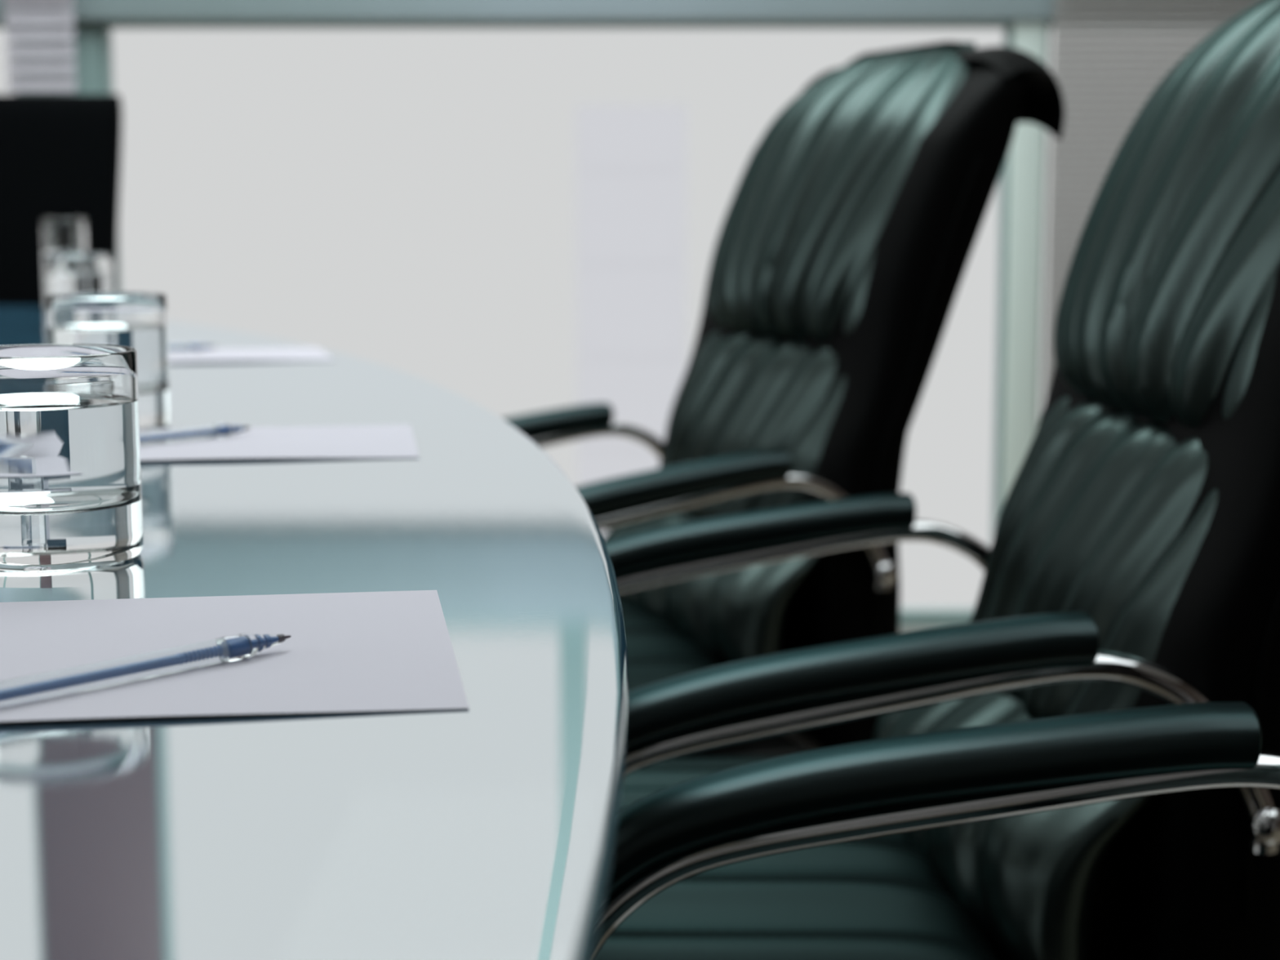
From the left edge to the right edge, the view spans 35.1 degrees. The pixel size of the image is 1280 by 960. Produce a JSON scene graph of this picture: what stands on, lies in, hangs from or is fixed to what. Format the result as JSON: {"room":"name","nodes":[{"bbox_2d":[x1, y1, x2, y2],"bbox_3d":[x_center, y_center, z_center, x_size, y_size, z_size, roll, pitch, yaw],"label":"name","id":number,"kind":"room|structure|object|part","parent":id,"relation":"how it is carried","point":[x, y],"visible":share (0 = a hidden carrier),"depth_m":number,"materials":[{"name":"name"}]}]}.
{"room":"conference room","nodes":[
{"label":"conference room","id":0,"kind":"room"},
{"bbox_2d":[899,626,937,632],"bbox_3d":[-0.400,-1.011,4.020,7.400,2.900,0.140,0,8,0],"label":"wall","id":1,"kind":"structure","parent":0,"point":[902,629],"depth_m":4.14,"materials":[{"name":"paint"}]},
{"bbox_2d":[0,22,19,93],"bbox_3d":[-2.564,-0.304,4.102,2.672,1.217,0.050,0,8,0],"label":"window","id":2,"kind":"structure","parent":1,"relation":"in","point":[2,25],"depth_m":4.00,"materials":[{"name":"silver metal"}]},
{"bbox_2d":[3,0,77,94],"bbox_3d":[-1.161,-0.325,3.992,0.133,1.292,0.032,0,8,0],"label":"blind","id":3,"kind":"object","parent":1,"relation":"attached to","point":[60,17],"visible":0.09,"depth_m":3.92,"materials":[{"name":"grey plastic"}]},
{"bbox_3d":[-1.208,-0.319,3.977,0.001,1.260,0.002,0,8,0],"label":"ladder cord","id":4,"kind":"part","parent":3,"relation":"part of","materials":[{"name":"grey fabric"}]},
{"bbox_3d":[-1.115,-0.319,3.977,0.001,1.260,0.002,0,8,0],"label":"ladder cord","id":5,"kind":"part","parent":3,"relation":"part of","materials":[{"name":"grey fabric"}]},
{"bbox_2d":[16,21,120,291],"bbox_3d":[-1.147,-0.306,4.117,0.163,1.217,0.100,0,8,0],"label":"window blinds","id":6,"kind":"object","parent":1,"relation":"attached to","point":[86,37],"depth_m":4.00,"materials":[{"name":"silver metal"}]},
{"bbox_2d":[100,22,1012,626],"bbox_3d":[-0.165,-0.304,4.102,1.800,1.217,0.050,0,8,0],"label":"window","id":7,"kind":"structure","parent":1,"relation":"in","point":[909,617],"depth_m":4.01,"materials":[{"name":"silver metal"}]},
{"bbox_2d":[0,0,1254,22],"bbox_3d":[-0.425,-0.994,4.002,6.950,0.177,0.140,0,8,0],"label":"trim","id":8,"kind":"structure","parent":1,"relation":"attached to","point":[100,11],"depth_m":3.94,"materials":[{"name":"metal"}]},
{"bbox_2d":[1000,20,1048,509],"bbox_3d":[0.767,-0.305,4.107,0.065,1.217,0.120,0,8,0],"label":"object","id":9,"kind":"structure","parent":1,"relation":"attached to","point":[1027,149],"depth_m":4.04,"materials":[{"name":"white"}]},
{"bbox_2d":[1037,22,1217,426],"bbox_3d":[1.925,-0.304,4.102,2.250,1.217,0.050,0,8,0],"label":"window","id":10,"kind":"structure","parent":1,"relation":"in","point":[1051,24],"depth_m":4.04,"materials":[{"name":"silver metal"}]},
{"bbox_2d":[1042,0,1260,408],"bbox_3d":[1.900,-0.909,3.912,2.200,2.472,0.018,0,8,0],"label":"blind","id":11,"kind":"object","parent":10,"relation":"attached to","point":[1051,315],"visible":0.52,"depth_m":3.93,"materials":[{"name":"grey plastic"}]},
{"bbox_3d":[-0.400,0.854,0.723,7.200,0.100,7.200,0,8,0],"label":"floor","id":12,"kind":"structure","parent":0,"visible":0},
{"bbox_2d":[0,94,122,306],"bbox_3d":[-1.120,-0.085,3.245,0.577,1.074,0.558,0,8,0],"label":"chair","id":13,"kind":"object","parent":12,"relation":"on","point":[60,155],"visible":0.3,"depth_m":3.39,"materials":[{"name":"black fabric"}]},
{"bbox_2d":[0,305,629,959],"bbox_3d":[-0.955,0.434,0.695,1.903,0.740,4.880,0,8,0],"label":"conference table","id":14,"kind":"object","parent":12,"relation":"on","point":[486,830],"visible":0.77,"depth_m":0.58,"materials":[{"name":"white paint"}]},
{"bbox_2d":[40,217,87,310],"bbox_3d":[-0.823,-0.309,2.900,0.062,0.132,0.062,0,8,0],"label":"glass","id":15,"kind":"object","parent":14,"relation":"on","point":[59,235],"visible":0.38,"depth_m":2.87,"materials":[{"name":"clear glass"}]},
{"bbox_2d":[0,343,143,572],"bbox_3d":[-0.259,-0.011,0.881,0.081,0.090,0.081,0,8,0],"label":"water glass","id":16,"kind":"object","parent":14,"relation":"on","point":[71,486],"visible":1,"depth_m":0.85,"materials":[{"name":"clear glass"}]},
{"bbox_2d":[44,253,114,295],"bbox_3d":[-0.689,-0.232,2.492,0.081,0.090,0.081,0,8,0],"label":"water glass","id":17,"kind":"object","parent":14,"relation":"on","point":[64,273],"visible":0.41,"depth_m":2.45,"materials":[{"name":"clear glass"}]},
{"bbox_2d":[45,292,170,428],"bbox_3d":[-0.369,-0.083,1.407,0.081,0.090,0.081,0,8,0],"label":"water glass","id":18,"kind":"object","parent":14,"relation":"on","point":[138,321],"visible":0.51,"depth_m":1.38,"materials":[{"name":"clear glass"}]},
{"bbox_2d":[0,590,469,722],"bbox_3d":[-0.200,0.059,0.695,0.270,0.002,0.193,-1,8,-9],"label":"paper sheet","id":19,"kind":"object","parent":14,"relation":"on","point":[387,651],"visible":0.93,"depth_m":0.70,"materials":[{"name":"grey paper"}]},
{"bbox_2d":[0,633,291,709],"bbox_3d":[-0.168,0.061,0.648,0.009,0.009,0.142,7,10,40],"label":"ballpoint pen","id":20,"kind":"object","parent":19,"relation":"on","point":[98,675],"visible":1,"depth_m":0.65,"materials":[{"name":"blue plastic"}]},
{"bbox_2d":[168,346,334,362],"bbox_3d":[-0.454,-0.127,2.049,0.270,0.002,0.185,-2,8,-14],"label":"paper sheet","id":21,"kind":"object","parent":14,"relation":"on","point":[301,353],"visible":0.52,"depth_m":2.06,"materials":[{"name":"grey paper"}]},
{"bbox_2d":[168,342,217,351],"bbox_3d":[-0.505,-0.135,2.081,0.142,0.009,0.009,-4,9,-25],"label":"ballpoint pen","id":22,"kind":"object","parent":21,"relation":"on","point":[190,347],"visible":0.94,"depth_m":2.10,"materials":[{"name":"blue plastic"}]},
{"bbox_2d":[139,424,419,460],"bbox_3d":[-0.281,-0.024,1.303,0.270,0.002,0.185,-1,8,-8],"label":"paper sheet","id":23,"kind":"object","parent":14,"relation":"on","point":[388,441],"visible":0.62,"depth_m":1.29,"materials":[{"name":"grey paper"}]},
{"bbox_2d":[139,423,250,445],"bbox_3d":[-0.305,-0.028,1.298,0.009,0.009,0.142,6,10,39],"label":"ballpoint pen","id":24,"kind":"object","parent":23,"relation":"on","point":[153,437],"visible":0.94,"depth_m":1.31,"materials":[{"name":"blue plastic"}]},
{"bbox_2d":[502,40,1064,757],"bbox_3d":[-0.011,0.062,2.204,0.782,1.065,0.577,-3,8,-21],"label":"office chair","id":25,"kind":"object","parent":12,"relation":"on","point":[847,236],"visible":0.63,"depth_m":2.08,"materials":[{"name":"black leather"}]},
{"bbox_3d":[-0.157,0.203,2.182,0.390,0.145,0.476,-3,8,-21],"label":"seat","id":26,"kind":"part","parent":25,"relation":"part of","materials":[{"name":"black leather"}]},
{"bbox_2d":[661,331,845,520],"bbox_3d":[0.124,-0.056,2.256,0.134,0.217,0.428,-3,8,-21],"label":"lumbar cushion","id":27,"kind":"object","parent":25,"relation":"on","point":[739,392],"depth_m":2.18,"materials":[{"name":"black leather"}]},
{"bbox_2d":[707,40,976,342],"bbox_3d":[0.224,-0.319,2.258,0.229,0.324,0.428,-3,8,-21],"label":"cushion","id":28,"kind":"object","parent":25,"relation":"on","point":[812,226],"depth_m":2.14,"materials":[{"name":"black leather"}]},
{"bbox_2d":[592,702,1279,959],"bbox_3d":[0.211,0.263,0.737,0.782,1.065,0.577,0,8,3],"label":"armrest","id":29,"kind":"object","parent":12,"relation":"on","point":[668,836],"visible":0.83,"depth_m":0.98,"materials":[{"name":"black leather"}]},
{"bbox_2d":[594,0,1279,959],"bbox_3d":[0.176,0.167,1.440,0.782,1.065,0.577,-1,8,-4],"label":"office chair","id":30,"kind":"object","parent":12,"relation":"on","point":[1132,561],"visible":0.63,"depth_m":1.28,"materials":[{"name":"black leather"}]},
{"bbox_3d":[0.024,0.301,1.462,0.390,0.145,0.476,-1,8,-4],"label":"seat","id":31,"kind":"part","parent":30,"relation":"part of","materials":[{"name":"black leather"}]},
{"bbox_2d":[968,396,1217,719],"bbox_3d":[0.324,0.054,1.452,0.134,0.217,0.428,-1,8,-4],"label":"lumbar cushion","id":32,"kind":"object","parent":30,"relation":"on","point":[1108,513],"depth_m":1.35,"materials":[{"name":"black leather"}]},
{"bbox_2d":[1053,0,1279,429],"bbox_3d":[0.431,-0.205,1.425,0.229,0.324,0.428,-1,8,-4],"label":"cushion","id":33,"kind":"object","parent":30,"relation":"on","point":[1167,317],"depth_m":1.35,"materials":[{"name":"black leather"}]},
{"label":"outside","id":34,"kind":"structure","parent":0,"visible":0},
{"bbox_2d":[575,104,687,537],"bbox_3d":[-0.300,3.353,77.164,3.800,34.200,12.010,0,8,0],"label":"office building","id":35,"kind":"structure","parent":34,"point":[631,159],"depth_m":69.68,"materials":[{"name":"grey"}]}
]}

